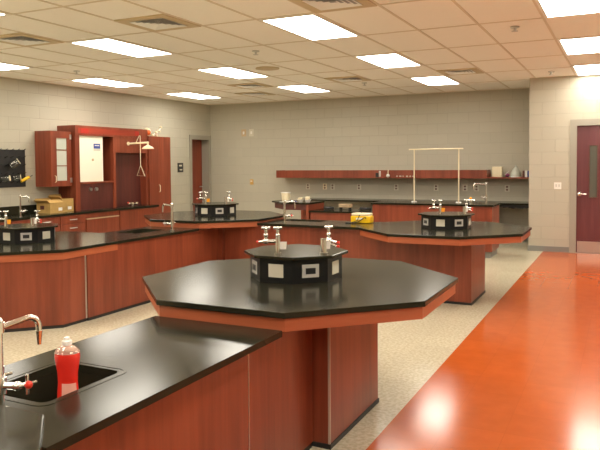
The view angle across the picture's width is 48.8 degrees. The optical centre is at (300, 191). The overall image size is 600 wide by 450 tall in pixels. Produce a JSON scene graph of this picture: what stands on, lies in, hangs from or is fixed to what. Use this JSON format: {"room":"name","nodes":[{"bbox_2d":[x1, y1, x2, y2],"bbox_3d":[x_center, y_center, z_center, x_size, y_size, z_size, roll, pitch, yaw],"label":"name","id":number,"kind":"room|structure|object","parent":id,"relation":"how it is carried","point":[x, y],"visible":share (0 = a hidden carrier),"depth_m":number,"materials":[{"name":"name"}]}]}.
{"room":"science classroom","nodes":[
{"label":"science classroom","id":0,"kind":"room"},
{"bbox_2d":[0,77,210,211],"bbox_3d":[-5.913,-0.239,7.928,0.300,2.840,17.250,1,3,26],"label":"wall","id":1,"kind":"structure","parent":0,"point":[26,107],"depth_m":11.74,"materials":[{"name":"beige brick"}]},
{"bbox_2d":[0,148,26,187],"bbox_3d":[-4.611,-0.353,10.127,0.099,0.605,1.050,1,3,26],"label":"pegboard","id":2,"kind":"object","parent":1,"relation":"attached to","point":[6,156],"visible":0.94,"depth_m":10.37,"materials":[{"name":"black plastic"}]},
{"bbox_2d":[0,175,10,181],"bbox_3d":[-4.533,-0.192,10.180,0.138,0.104,0.099,-1,2,-8],"label":"glass beaker","id":3,"kind":"object","parent":2,"relation":"attached to","point":[5,178],"visible":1,"depth_m":10.14,"materials":[{"name":"white"}]},
{"bbox_2d":[8,158,20,168],"bbox_3d":[-4.460,-0.430,10.324,0.182,0.170,0.116,-2,3,-26],"label":"glass beaker","id":4,"kind":"object","parent":2,"relation":"hanging from","point":[14,163],"visible":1,"depth_m":10.28,"materials":[{"name":"white"}]},
{"bbox_2d":[12,175,20,180],"bbox_3d":[-4.441,-0.211,10.369,0.130,0.097,0.093,-2,3,-25],"label":"glass beaker","id":5,"kind":"object","parent":2,"relation":"hanging from","point":[15,177],"visible":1,"depth_m":10.33,"materials":[{"name":"white"}]},
{"bbox_2d":[20,175,32,182],"bbox_3d":[-4.374,-0.199,10.577,0.056,0.116,0.231,1,3,26],"label":"brush","id":6,"kind":"object","parent":2,"relation":"hanging from","point":[27,177],"visible":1,"depth_m":10.54,"materials":[{"name":"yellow plastic"}]},
{"bbox_2d":[35,131,71,186],"bbox_3d":[-4.062,-0.534,10.931,0.381,0.910,0.450,1,3,26],"label":"upper cabinet","id":7,"kind":"object","parent":1,"relation":"attached to","point":[53,154],"visible":1,"depth_m":10.77,"materials":[{"name":"brown wood"}]},
{"bbox_2d":[178,163,182,171],"bbox_3d":[-2.596,-0.513,14.348,0.014,0.200,0.190,1,3,26],"label":"room sign","id":8,"kind":"object","parent":1,"relation":"attached to","point":[180,165],"visible":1,"depth_m":14.34,"materials":[{"name":"black"}]},
{"bbox_2d":[192,140,202,210],"bbox_3d":[-2.427,-0.166,15.139,0.110,2.022,0.670,1,3,26],"label":"door","id":9,"kind":"structure","parent":1,"relation":"in","point":[196,144],"depth_m":15.26,"materials":[{"name":"brown wood"}]},
{"bbox_2d":[189,135,211,210],"bbox_3d":[-2.383,-0.207,15.113,0.292,2.120,0.845,1,3,26],"label":"trim","id":10,"kind":"structure","parent":1,"relation":"attached to","point":[206,140],"depth_m":15.36,"materials":[{"name":"beige"}]},
{"bbox_2d":[0,0,599,104],"bbox_3d":[0.094,-1.637,4.923,13.700,0.120,17.250,1,3,26],"label":"ceiling","id":11,"kind":"structure","parent":0,"point":[425,14],"depth_m":7.70,"materials":[{"name":"tile"}]},
{"bbox_2d":[0,62,31,70],"bbox_3d":[-4.251,-1.704,8.817,0.582,0.012,1.191,1,3,26],"label":"recessed light","id":12,"kind":"object","parent":11,"relation":"in","point":[3,66],"visible":1,"depth_m":9.18,"materials":[{"name":"white plastic"}]},
{"bbox_2d":[0,63,26,69],"bbox_3d":[-4.251,-1.703,8.817,0.520,0.005,1.129,1,3,26],"label":"diffuser","id":13,"kind":"object","parent":12,"relation":"attached to","point":[3,66],"depth_m":9.18,"materials":[{"name":"white plastic"}]},
{"bbox_2d":[0,33,63,46],"bbox_3d":[-3.010,-1.641,7.194,0.586,0.018,0.586,1,3,26],"label":"ceiling vent","id":14,"kind":"object","parent":11,"relation":"in","point":[19,39],"visible":1,"depth_m":7.19,"materials":[{"name":"beige metal"}]},
{"bbox_2d":[70,78,145,87],"bbox_3d":[-3.180,-1.804,11.005,0.582,0.012,1.191,1,3,26],"label":"recessed light","id":15,"kind":"object","parent":11,"relation":"in","point":[99,81],"visible":1,"depth_m":10.94,"materials":[{"name":"white plastic"}]},
{"bbox_2d":[67,37,174,57],"bbox_3d":[-2.061,-1.674,7.746,0.582,0.012,1.191,1,3,26],"label":"recessed light","id":16,"kind":"object","parent":11,"relation":"in","point":[106,44],"visible":1,"depth_m":7.68,"materials":[{"name":"white plastic"}]},
{"bbox_2d":[114,14,200,31],"bbox_3d":[-1.368,-1.619,6.390,0.586,0.018,0.586,1,3,26],"label":"ceiling vent","id":17,"kind":"object","parent":11,"relation":"in","point":[158,22],"visible":1,"depth_m":6.36,"materials":[{"name":"white metal"}]},
{"bbox_2d":[166,92,221,98],"bbox_3d":[-2.109,-1.903,13.194,0.582,0.012,1.191,1,3,26],"label":"recessed light","id":18,"kind":"object","parent":11,"relation":"in","point":[185,94],"visible":1,"depth_m":13.11,"materials":[{"name":"white plastic"}]},
{"bbox_2d":[195,67,269,78],"bbox_3d":[-0.990,-1.774,9.934,0.582,0.012,1.191,1,3,26],"label":"recessed light","id":19,"kind":"object","parent":11,"relation":"in","point":[231,72],"visible":1,"depth_m":9.85,"materials":[{"name":"white plastic"}]},
{"bbox_2d":[227,83,272,88],"bbox_3d":[-0.868,-1.841,11.570,0.586,0.018,0.586,1,3,26],"label":"ceiling vent","id":20,"kind":"object","parent":11,"relation":"in","point":[246,85],"visible":1,"depth_m":11.51,"materials":[{"name":"white metal"}]},
{"bbox_2d":[234,92,274,95],"bbox_3d":[-0.880,-1.898,12.932,0.586,0.018,0.586,1,3,26],"label":"ceiling vent","id":21,"kind":"object","parent":11,"relation":"in","point":[244,93],"visible":1,"depth_m":12.90,"materials":[{"name":"beige metal"}]},
{"bbox_2d":[256,66,278,70],"bbox_3d":[-0.468,-1.756,9.476,0.340,0.016,0.340,1,3,26],"label":"ceiling speaker","id":22,"kind":"object","parent":11,"relation":"attached to","point":[265,68],"visible":1,"depth_m":9.41,"materials":[{"name":"beige paint"}]},
{"bbox_2d":[258,67,276,70],"bbox_3d":[-0.468,-1.751,9.476,0.290,0.004,0.290,1,3,26],"label":"grille","id":23,"kind":"object","parent":22,"relation":"attached to","point":[259,68],"depth_m":9.41,"materials":[{"name":"beige metal"}]},
{"bbox_2d":[0,0,599,104],"bbox_3d":[0.140,-1.573,4.903,13.200,0.006,16.850,1,3,26],"label":"grid","id":24,"kind":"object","parent":11,"relation":"attached to","point":[373,1],"depth_m":8.15,"materials":[{"name":"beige metal"}]},
{"bbox_2d":[276,85,331,92],"bbox_3d":[0.082,-1.874,12.122,0.582,0.012,1.191,1,3,26],"label":"recessed light","id":25,"kind":"object","parent":11,"relation":"in","point":[299,88],"visible":1,"depth_m":12.03,"materials":[{"name":"white plastic"}]},
{"bbox_2d":[259,13,360,40],"bbox_3d":[0.129,-1.645,6.675,0.582,0.012,1.191,1,3,26],"label":"recessed light","id":26,"kind":"object","parent":11,"relation":"in","point":[312,27],"visible":0.98,"depth_m":6.61,"materials":[{"name":"white plastic"}]},
{"bbox_2d":[289,0,376,12],"bbox_3d":[0.275,-1.597,5.587,0.586,0.018,0.586,1,3,26],"label":"ceiling vent","id":27,"kind":"object","parent":11,"relation":"in","point":[316,6],"visible":1,"depth_m":5.66,"materials":[{"name":"white metal"}]},
{"bbox_2d":[324,76,370,82],"bbox_3d":[0.775,-1.819,10.767,0.586,0.018,0.586,1,3,26],"label":"ceiling vent","id":28,"kind":"object","parent":11,"relation":"in","point":[347,78],"visible":1,"depth_m":10.73,"materials":[{"name":"beige metal"}]},
{"bbox_2d":[353,53,422,68],"bbox_3d":[1.201,-1.745,8.863,0.582,0.012,1.191,1,3,26],"label":"recessed light","id":29,"kind":"object","parent":11,"relation":"in","point":[389,60],"visible":1,"depth_m":8.80,"materials":[{"name":"white plastic"}]},
{"bbox_2d":[409,76,460,85],"bbox_3d":[2.272,-1.845,11.051,0.582,0.012,1.191,1,3,26],"label":"recessed light","id":30,"kind":"object","parent":11,"relation":"in","point":[431,80],"visible":1,"depth_m":10.98,"materials":[{"name":"white plastic"}]},
{"bbox_2d":[436,68,483,75],"bbox_3d":[2.418,-1.797,9.963,0.586,0.018,0.586,1,3,26],"label":"ceiling vent","id":31,"kind":"object","parent":11,"relation":"in","point":[463,71],"visible":1,"depth_m":9.91,"materials":[{"name":"white metal"}]},
{"bbox_2d":[510,26,519,31],"bbox_3d":[2.174,-1.641,6.693,0.090,0.050,0.090,1,3,26],"label":"sprinkler head","id":32,"kind":"object","parent":11,"relation":"attached to","point":[511,27],"visible":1,"depth_m":6.68},
{"bbox_2d":[535,0,599,17],"bbox_3d":[2.320,-1.615,5.604,0.582,0.012,1.191,1,3,26],"label":"recessed light","id":33,"kind":"object","parent":11,"relation":"in","point":[549,8],"visible":1,"depth_m":5.84,"materials":[{"name":"white plastic"}]},
{"bbox_2d":[557,36,599,54],"bbox_3d":[3.391,-1.715,7.792,0.582,0.012,1.191,1,3,26],"label":"recessed light","id":34,"kind":"object","parent":11,"relation":"in","point":[581,45],"visible":1,"depth_m":7.76,"materials":[{"name":"white plastic"}]},
{"bbox_2d":[571,63,599,75],"bbox_3d":[4.383,-1.808,9.819,0.582,0.012,1.191,1,3,26],"label":"recessed light","id":35,"kind":"object","parent":11,"relation":"in","point":[584,69],"visible":1,"depth_m":9.79,"materials":[{"name":"white plastic"}]},
{"bbox_2d":[574,65,599,74],"bbox_3d":[4.383,-1.808,9.819,0.520,0.005,1.129,1,3,26],"label":"diffuser","id":36,"kind":"object","parent":35,"relation":"attached to","point":[578,69],"depth_m":9.80,"materials":[{"name":"white plastic"}]},
{"bbox_2d":[3,240,599,449],"bbox_3d":[0.116,1.310,5.047,13.700,0.100,17.250,1,3,26],"label":"floor","id":37,"kind":"structure","parent":0,"point":[517,367],"depth_m":4.90,"materials":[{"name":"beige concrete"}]},
{"bbox_2d":[0,219,30,224],"bbox_3d":[-4.487,0.760,9.810,0.626,0.665,0.696,1,3,26],"label":"base cabinet","id":38,"kind":"object","parent":37,"relation":"on","point":[26,220],"visible":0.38,"depth_m":9.78,"materials":[{"name":"brown wood"}]},
{"bbox_2d":[0,405,43,449],"bbox_3d":[-1.399,1.034,1.179,1.750,0.800,1.750,1,3,26],"label":"table","id":39,"kind":"object","parent":37,"relation":"on","point":[20,429],"visible":1,"depth_m":1.69,"materials":[{"name":"black plastic"}]},
{"bbox_2d":[30,216,59,231],"bbox_3d":[-4.193,0.734,10.373,0.658,0.665,0.566,1,3,26],"label":"base cabinet","id":40,"kind":"object","parent":37,"relation":"on","point":[47,219],"visible":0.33,"depth_m":10.36,"materials":[{"name":"brown wood"}]},
{"bbox_2d":[0,231,118,332],"bbox_3d":[-2.744,0.856,6.654,1.750,0.715,1.750,1,3,26],"label":"table","id":41,"kind":"object","parent":37,"relation":"on","point":[47,281],"visible":0.94,"depth_m":5.94,"materials":[{"name":"brown wood"}]},
{"bbox_2d":[0,210,57,243],"bbox_3d":[-2.729,0.341,6.624,0.575,0.316,0.575,1,3,26],"label":"turret","id":42,"kind":"object","parent":41,"relation":"on","point":[33,232],"visible":1,"depth_m":6.43,"materials":[{"name":"black plastic"}]},
{"bbox_2d":[0,211,10,226],"bbox_3d":[-2.931,0.270,6.492,0.188,0.161,0.074,1,3,26],"label":"tap","id":43,"kind":"object","parent":42,"relation":"on","point":[5,219],"depth_m":6.48,"materials":[{"name":"silver metal"}]},
{"bbox_2d":[20,233,31,240],"bbox_3d":[-2.646,0.438,6.386,0.074,0.074,0.074,1,3,26],"label":"outlet plate","id":44,"kind":"object","parent":42,"relation":"attached to","point":[23,236],"depth_m":6.38,"materials":[{"name":"silver metal"}]},
{"bbox_2d":[30,210,41,226],"bbox_3d":[-2.586,0.268,6.490,0.114,0.161,0.094,1,3,26],"label":"tap","id":45,"kind":"object","parent":42,"relation":"on","point":[33,220],"depth_m":6.48,"materials":[{"name":"silver metal"}]},
{"bbox_2d":[59,214,85,231],"bbox_3d":[-3.947,0.711,10.875,0.658,0.665,0.546,1,3,26],"label":"base cabinet","id":46,"kind":"object","parent":37,"relation":"on","point":[74,223],"visible":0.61,"depth_m":10.74,"materials":[{"name":"brown wood"}]},
{"bbox_2d":[85,210,118,232],"bbox_3d":[-3.657,0.683,11.501,0.630,0.665,0.826,1,3,26],"label":"base cabinet","id":47,"kind":"object","parent":37,"relation":"on","point":[100,222],"visible":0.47,"depth_m":11.34,"materials":[{"name":"brown wood"}]},
{"bbox_2d":[119,207,157,229],"bbox_3d":[-3.239,0.644,12.359,0.626,0.665,1.076,1,3,26],"label":"base cabinet","id":48,"kind":"object","parent":37,"relation":"on","point":[130,218],"visible":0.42,"depth_m":12.08,"materials":[{"name":"brown wood"}]},
{"bbox_2d":[86,226,217,320],"bbox_3d":[-1.801,0.818,7.372,0.722,0.716,2.230,1,3,26],"label":"bench","id":49,"kind":"object","parent":37,"relation":"on","point":[115,284],"visible":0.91,"depth_m":6.90,"materials":[{"name":"brown wood"}]},
{"bbox_2d":[116,229,164,233],"bbox_3d":[-1.814,0.559,7.534,0.346,0.213,0.496,1,3,26],"label":"sink","id":50,"kind":"object","parent":49,"relation":"in","point":[135,231],"depth_m":7.65,"materials":[{"name":"black stone"}]},
{"bbox_2d":[105,226,198,243],"bbox_3d":[-1.812,0.476,7.341,0.722,0.028,1.358,1,3,26],"label":"countertop","id":51,"kind":"structure","parent":49,"relation":"on","point":[125,236],"depth_m":7.36,"materials":[{"name":"black stone"}]},
{"bbox_2d":[162,203,175,230],"bbox_3d":[-1.497,0.291,7.559,0.154,0.319,0.168,-1,3,-15],"label":"faucet","id":52,"kind":"object","parent":49,"relation":"on","point":[172,223],"visible":1,"depth_m":7.50,"materials":[{"name":"silver metal"}]},
{"bbox_2d":[4,316,312,449],"bbox_3d":[-0.606,1.004,2.749,0.715,0.716,1.792,1,3,26],"label":"bench","id":53,"kind":"object","parent":37,"relation":"on","point":[155,382],"visible":0.77,"depth_m":2.59,"materials":[{"name":"black stone"}]},
{"bbox_2d":[0,314,42,406],"bbox_3d":[-0.890,0.529,2.059,0.148,0.297,0.154,-1,2,-10],"label":"faucet","id":54,"kind":"object","parent":53,"relation":"on","point":[4,385],"visible":0.98,"depth_m":2.02,"materials":[{"name":"silver metal"}]},
{"bbox_2d":[4,361,126,405],"bbox_3d":[-0.863,0.772,2.331,0.341,0.213,0.416,1,3,26],"label":"sink","id":55,"kind":"object","parent":53,"relation":"in","point":[91,375],"depth_m":2.45,"materials":[{"name":"black stone"}]},
{"bbox_2d":[54,336,79,397],"bbox_3d":[-0.812,0.686,2.313,0.106,0.358,0.085,1,3,26],"label":"soap bottle","id":56,"kind":"object","parent":53,"relation":"in","point":[66,356],"visible":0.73,"depth_m":2.28,"materials":[{"name":"red plastic"}]},
{"bbox_2d":[147,136,170,212],"bbox_3d":[-2.934,-0.071,13.169,0.452,2.020,0.680,1,3,26],"label":"tall cabinet","id":57,"kind":"object","parent":37,"relation":"on","point":[159,158],"visible":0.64,"depth_m":13.05,"materials":[{"name":"brown wood"}]},
{"bbox_2d":[151,126,161,136],"bbox_3d":[-2.878,-1.201,13.268,0.098,0.230,0.319,1,3,26],"label":"model","id":58,"kind":"object","parent":57,"relation":"on","point":[160,127],"visible":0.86,"depth_m":13.28},
{"bbox_2d":[144,210,283,259],"bbox_3d":[-1.130,0.713,8.744,1.750,0.800,1.750,1,3,26],"label":"table","id":59,"kind":"object","parent":37,"relation":"on","point":[243,218],"visible":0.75,"depth_m":8.20,"materials":[{"name":"black stone"}]},
{"bbox_2d":[192,191,238,216],"bbox_3d":[-1.109,0.156,8.708,0.590,0.316,0.574,1,3,26],"label":"turret","id":60,"kind":"object","parent":59,"relation":"on","point":[207,208],"visible":1,"depth_m":8.51,"materials":[{"name":"black plastic"}]},
{"bbox_2d":[197,192,209,203],"bbox_3d":[-1.264,0.086,8.553,0.188,0.161,0.074,1,3,26],"label":"tap","id":61,"kind":"object","parent":60,"relation":"on","point":[206,200],"depth_m":8.54,"materials":[{"name":"silver metal"}]},
{"bbox_2d":[216,208,222,213],"bbox_3d":[-1.033,0.254,8.474,0.074,0.074,0.074,1,3,26],"label":"outlet plate","id":62,"kind":"object","parent":60,"relation":"attached to","point":[218,210],"depth_m":8.47,"materials":[{"name":"silver metal"}]},
{"bbox_2d":[224,191,232,203],"bbox_3d":[-0.919,0.084,8.552,0.114,0.161,0.094,1,3,26],"label":"tap","id":63,"kind":"object","parent":60,"relation":"on","point":[228,198],"depth_m":8.54,"materials":[{"name":"silver metal"}]},
{"bbox_2d":[272,200,324,219],"bbox_3d":[-0.129,0.578,11.897,0.945,0.790,0.690,1,3,26],"label":"desk","id":64,"kind":"object","parent":37,"relation":"on","point":[312,205],"visible":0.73,"depth_m":11.55,"materials":[{"name":"brown wood"}]},
{"bbox_2d":[281,192,290,200],"bbox_3d":[-0.258,0.100,11.967,0.184,0.161,0.184,1,3,26],"label":"bucket","id":65,"kind":"object","parent":64,"relation":"on","point":[285,196],"visible":0.91,"depth_m":11.90,"materials":[{"name":"beige paint"}]},
{"bbox_2d":[272,200,324,204],"bbox_3d":[-0.132,0.198,11.881,0.945,0.028,0.690,1,3,26],"label":"countertop","id":66,"kind":"structure","parent":64,"relation":"on","point":[275,201],"depth_m":11.65,"materials":[{"name":"black stone"}]},
{"bbox_2d":[142,257,457,449],"bbox_3d":[-0.010,0.908,3.925,1.730,0.800,1.730,1,3,26],"label":"table","id":67,"kind":"object","parent":37,"relation":"on","point":[343,314],"visible":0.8,"depth_m":3.45,"materials":[{"name":"black stone"}]},
{"bbox_2d":[244,225,347,283],"bbox_3d":[-0.018,0.349,3.937,0.590,0.316,0.574,1,3,26],"label":"turret","id":68,"kind":"object","parent":67,"relation":"on","point":[282,263],"visible":1,"depth_m":3.75,"materials":[{"name":"black"}]},
{"bbox_2d":[252,259,256,274],"bbox_3d":[-0.266,0.442,3.862,0.074,0.074,0.074,1,3,26],"label":"outlet plate","id":69,"kind":"object","parent":68,"relation":"attached to","point":[254,261],"depth_m":3.86,"materials":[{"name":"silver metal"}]},
{"bbox_2d":[256,226,286,254],"bbox_3d":[-0.173,0.279,3.782,0.188,0.161,0.074,1,3,26],"label":"tap","id":70,"kind":"object","parent":68,"relation":"on","point":[279,245],"depth_m":3.77,"materials":[{"name":"silver metal"}]},
{"bbox_2d":[302,264,318,277],"bbox_3d":[0.058,0.447,3.703,0.074,0.074,0.074,1,3,26],"label":"outlet plate","id":71,"kind":"object","parent":68,"relation":"attached to","point":[308,270],"depth_m":3.70,"materials":[{"name":"silver metal"}]},
{"bbox_2d":[306,268,315,273],"bbox_3d":[0.059,0.447,3.700,0.058,0.034,0.003,-1,3,-19],"label":"socket","id":72,"kind":"object","parent":68,"relation":"attached to","point":[308,270],"depth_m":3.70,"materials":[{"name":"black plastic"}]},
{"bbox_2d":[319,225,339,253],"bbox_3d":[0.172,0.277,3.781,0.114,0.161,0.094,1,3,26],"label":"tap","id":73,"kind":"object","parent":68,"relation":"on","point":[325,243],"depth_m":3.77,"materials":[{"name":"silver metal"}]},
{"bbox_2d":[225,219,399,260],"bbox_3d":[0.220,0.757,8.005,2.305,0.756,0.742,1,3,26],"label":"bench","id":74,"kind":"object","parent":37,"relation":"on","point":[295,231],"visible":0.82,"depth_m":7.78,"materials":[{"name":"brown wood"}]},
{"bbox_2d":[282,200,295,222],"bbox_3d":[-0.140,0.243,8.044,0.160,0.274,0.156,0,2,8],"label":"faucet","id":75,"kind":"object","parent":74,"relation":"on","point":[285,215],"visible":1,"depth_m":8.01,"materials":[{"name":"silver metal"}]},
{"bbox_2d":[257,219,377,229],"bbox_3d":[0.215,0.394,7.991,1.330,0.028,0.742,1,3,26],"label":"countertop","id":76,"kind":"structure","parent":74,"relation":"on","point":[336,224],"depth_m":7.86,"materials":[{"name":"black stone"}]},
{"bbox_2d":[345,212,373,223],"bbox_3d":[0.705,0.315,7.899,0.291,0.128,0.221,1,3,26],"label":"case","id":77,"kind":"object","parent":74,"relation":"on","point":[357,217],"visible":1,"depth_m":7.85,"materials":[{"name":"yellow plastic"}]},
{"bbox_2d":[309,207,372,220],"bbox_3d":[0.807,0.629,11.441,1.128,0.712,0.690,1,3,26],"label":"bench","id":78,"kind":"object","parent":37,"relation":"on","point":[318,214],"depth_m":11.25,"materials":[{"name":"brown wood"}]},
{"bbox_2d":[309,208,372,212],"bbox_3d":[0.805,0.340,11.429,1.128,0.028,0.690,1,3,26],"label":"countertop","id":79,"kind":"structure","parent":78,"relation":"on","point":[336,210],"depth_m":11.29,"materials":[{"name":"black stone"}]},
{"bbox_2d":[339,204,351,209],"bbox_3d":[0.785,0.273,11.441,0.220,0.105,0.100,1,3,26],"label":"test tube rack","id":80,"kind":"object","parent":78,"relation":"on","point":[341,206],"visible":0.98,"depth_m":11.40,"materials":[{"name":"beige wood"}]},
{"bbox_2d":[301,198,528,218],"bbox_3d":[2.201,0.545,13.010,4.632,0.730,0.637,1,3,26],"label":"countertop","id":81,"kind":"structure","parent":37,"relation":"on","point":[510,204],"depth_m":12.98,"materials":[{"name":"black stone"}]},
{"bbox_2d":[500,205,528,208],"bbox_3d":[3.925,0.277,11.943,0.601,0.070,0.100,1,3,26],"label":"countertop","id":82,"kind":"structure","parent":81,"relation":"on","point":[504,206],"depth_m":11.91,"materials":[{"name":"black stone"}]},
{"bbox_2d":[371,200,500,257],"bbox_3d":[2.195,0.594,10.760,1.960,0.820,0.690,1,3,26],"label":"bench","id":83,"kind":"object","parent":37,"relation":"on","point":[386,210],"visible":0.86,"depth_m":10.54,"materials":[{"name":"brown wood"}]},
{"bbox_2d":[409,148,462,202],"bbox_3d":[2.211,-0.258,10.797,0.895,0.880,0.100,1,3,26],"label":"frame","id":84,"kind":"object","parent":83,"relation":"on","point":[430,148],"visible":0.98,"depth_m":10.76,"materials":[{"name":"beige paint"}]},
{"bbox_2d":[371,200,500,206],"bbox_3d":[2.192,0.199,10.743,1.960,0.028,0.690,1,3,26],"label":"countertop","id":85,"kind":"structure","parent":83,"relation":"on","point":[386,202],"depth_m":10.55,"materials":[{"name":"black stone"}]},
{"bbox_2d":[473,182,487,202],"bbox_3d":[2.889,0.022,10.584,0.230,0.329,0.164,1,3,26],"label":"faucet","id":86,"kind":"object","parent":83,"relation":"on","point":[486,183],"visible":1,"depth_m":10.55,"materials":[{"name":"silver metal"}]},
{"bbox_2d":[358,220,531,304],"bbox_3d":[1.597,0.776,7.322,1.750,0.755,1.750,1,3,26],"label":"table","id":87,"kind":"object","parent":37,"relation":"on","point":[460,253],"visible":0.86,"depth_m":6.89,"materials":[{"name":"black wood"}]},
{"bbox_2d":[418,199,474,229],"bbox_3d":[1.619,0.241,7.287,0.590,0.316,0.574,1,3,26],"label":"turret","id":88,"kind":"object","parent":87,"relation":"on","point":[442,219],"visible":1,"depth_m":7.10,"materials":[{"name":"black plastic"}]},
{"bbox_2d":[427,200,444,214],"bbox_3d":[1.464,0.171,7.133,0.188,0.161,0.074,1,3,26],"label":"tap","id":89,"kind":"object","parent":88,"relation":"on","point":[440,208],"depth_m":7.12,"materials":[{"name":"white metal"}]},
{"bbox_2d":[455,219,462,226],"bbox_3d":[1.695,0.339,7.054,0.074,0.074,0.074,1,3,26],"label":"outlet plate","id":90,"kind":"object","parent":88,"relation":"attached to","point":[458,222],"depth_m":7.05,"materials":[{"name":"silver metal"}]},
{"bbox_2d":[463,199,472,214],"bbox_3d":[1.808,0.169,7.131,0.114,0.161,0.094,1,3,26],"label":"tap","id":91,"kind":"object","parent":88,"relation":"on","point":[465,208],"depth_m":7.12,"materials":[{"name":"silver metal"}]},
{"bbox_3d":[-4.823,0.791,9.124,0.626,0.665,0.826,1,3,26],"label":"base cabinet","id":92,"kind":"object","parent":37,"relation":"on","visible":0},
{"bbox_2d":[0,204,158,221],"bbox_3d":[-4.003,0.366,10.770,0.650,0.035,4.580,1,3,26],"label":"countertop","id":93,"kind":"structure","parent":92,"relation":"on","point":[14,217],"depth_m":10.77,"materials":[{"name":"black stone"}]},
{"bbox_2d":[0,204,36,215],"bbox_3d":[-4.700,0.318,10.056,0.020,0.130,2.690,1,3,26],"label":"backsplash","id":94,"kind":"structure","parent":93,"relation":"on","point":[12,210],"depth_m":10.48,"materials":[{"name":"black stone"}]},
{"bbox_2d":[18,195,29,216],"bbox_3d":[-4.141,0.221,9.906,0.140,0.329,0.152,1,3,26],"label":"faucet","id":95,"kind":"object","parent":93,"relation":"on","point":[20,196],"visible":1,"depth_m":9.89,"materials":[{"name":"silver metal"}]},
{"bbox_2d":[33,198,64,213],"bbox_3d":[-4.085,0.235,10.723,0.342,0.232,0.365,1,3,26],"label":"cardboard box","id":96,"kind":"object","parent":93,"relation":"on","point":[45,205],"visible":0.97,"depth_m":10.64,"materials":[{"name":"brown cardboard"}]},
{"bbox_2d":[48,194,73,211],"bbox_3d":[-4.005,0.197,11.022,0.302,0.282,0.315,1,3,26],"label":"cardboard box","id":97,"kind":"object","parent":93,"relation":"on","point":[69,202],"visible":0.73,"depth_m":10.99,"materials":[{"name":"brown cardboard"}]},
{"bbox_2d":[57,125,147,210],"bbox_3d":[-3.525,-0.428,11.998,0.410,1.439,1.870,1,3,26],"label":"cabinet","id":98,"kind":"object","parent":93,"relation":"on","point":[105,169],"visible":0.91,"depth_m":11.89,"materials":[{"name":"brown wood"}]},
{"bbox_2d":[78,128,138,135],"bbox_3d":[-3.384,-1.053,11.795,0.007,0.095,1.560,1,3,26],"label":"panel","id":99,"kind":"object","parent":98,"relation":"attached to","point":[80,130],"visible":1,"depth_m":11.73,"materials":[{"name":"red wood"}]},
{"bbox_2d":[127,135,153,175],"bbox_3d":[-2.940,-0.648,12.131,0.600,0.746,0.220,1,3,26],"label":"shower","id":100,"kind":"object","parent":98,"relation":"attached to","point":[147,146],"visible":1,"depth_m":12.09,"materials":[{"name":"beige paint"}]},
{"bbox_2d":[210,88,529,226],"bbox_3d":[1.221,-0.543,13.921,7.245,2.840,0.200,1,3,26],"label":"wall","id":101,"kind":"structure","parent":0,"point":[491,127],"depth_m":13.65,"materials":[{"name":"beige brick"}]},
{"bbox_2d":[241,129,245,136],"bbox_3d":[-1.278,-1.320,14.987,0.120,0.160,0.018,1,3,26],"label":"switch plate","id":102,"kind":"object","parent":101,"relation":"attached to","point":[243,131],"visible":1,"depth_m":14.99,"materials":[{"name":"beige plastic"}]},
{"bbox_2d":[249,129,253,135],"bbox_3d":[-1.098,-1.318,14.899,0.120,0.160,0.018,1,3,26],"label":"switch plate","id":103,"kind":"object","parent":101,"relation":"attached to","point":[251,131],"visible":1,"depth_m":14.89,"materials":[{"name":"beige plastic"}]},
{"bbox_2d":[276,170,528,178],"bbox_3d":[1.964,-0.344,13.249,5.335,0.160,0.370,1,3,26],"label":"shelf","id":104,"kind":"object","parent":101,"relation":"attached to","point":[478,174],"visible":0.79,"depth_m":13.18,"materials":[{"name":"brown wood"}]},
{"bbox_2d":[395,174,416,176],"bbox_3d":[2.072,-0.304,12.988,0.440,0.060,0.006,1,3,26],"label":"beaker","id":105,"kind":"object","parent":104,"relation":"attached to","point":[396,175],"visible":0.95,"depth_m":12.99,"materials":[{"name":"clear glass"}]},
{"bbox_2d":[492,167,502,176],"bbox_3d":[3.691,-0.362,12.363,0.175,0.195,0.140,1,3,26],"label":"box","id":106,"kind":"object","parent":104,"relation":"on","point":[496,171],"visible":0.98,"depth_m":12.30,"materials":[{"name":"beige cardboard"}]},
{"bbox_2d":[511,165,520,176],"bbox_3d":[3.985,-0.368,12.208,0.190,0.215,0.190,1,3,26],"label":"flask","id":107,"kind":"object","parent":104,"relation":"on","point":[515,172],"visible":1,"depth_m":12.15,"materials":[{"name":"white glass"}]},
{"bbox_2d":[505,185,509,191],"bbox_3d":[3.915,-0.055,12.506,0.090,0.125,0.011,1,3,26],"label":"power outlet","id":108,"kind":"object","parent":101,"relation":"attached to","point":[507,187],"visible":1,"depth_m":12.50,"materials":[{"name":"beige plastic"}]},
{"bbox_2d":[528,74,599,246],"bbox_3d":[6.820,-0.432,10.349,5.955,2.840,1.700,1,3,26],"label":"wall","id":109,"kind":"structure","parent":0,"point":[554,101],"depth_m":10.73,"materials":[{"name":"beige brick"}]},
{"bbox_2d":[528,245,568,252],"bbox_3d":[6.778,0.946,10.314,5.967,0.090,1.512,1,3,26],"label":"baseboard","id":110,"kind":"structure","parent":109,"relation":"attached to","point":[530,247],"depth_m":10.80,"materials":[{"name":"grey"}]},
{"bbox_2d":[554,182,560,188],"bbox_3d":[4.170,-0.088,10.706,0.110,0.110,0.016,1,3,26],"label":"light switch","id":111,"kind":"object","parent":109,"relation":"attached to","point":[557,185],"visible":1,"depth_m":10.71,"materials":[{"name":"white plastic"}]},
{"bbox_2d":[569,119,599,252],"bbox_3d":[4.859,-0.074,10.481,1.075,2.140,0.215,1,3,26],"label":"trim","id":112,"kind":"structure","parent":109,"relation":"attached to","point":[574,123],"depth_m":10.59,"materials":[{"name":"beige"}]},
{"bbox_2d":[576,125,599,252],"bbox_3d":[4.821,-0.024,10.403,0.875,2.032,0.142,1,3,26],"label":"door","id":113,"kind":"structure","parent":109,"relation":"in","point":[588,137],"depth_m":10.54,"materials":[{"name":"red wood"}]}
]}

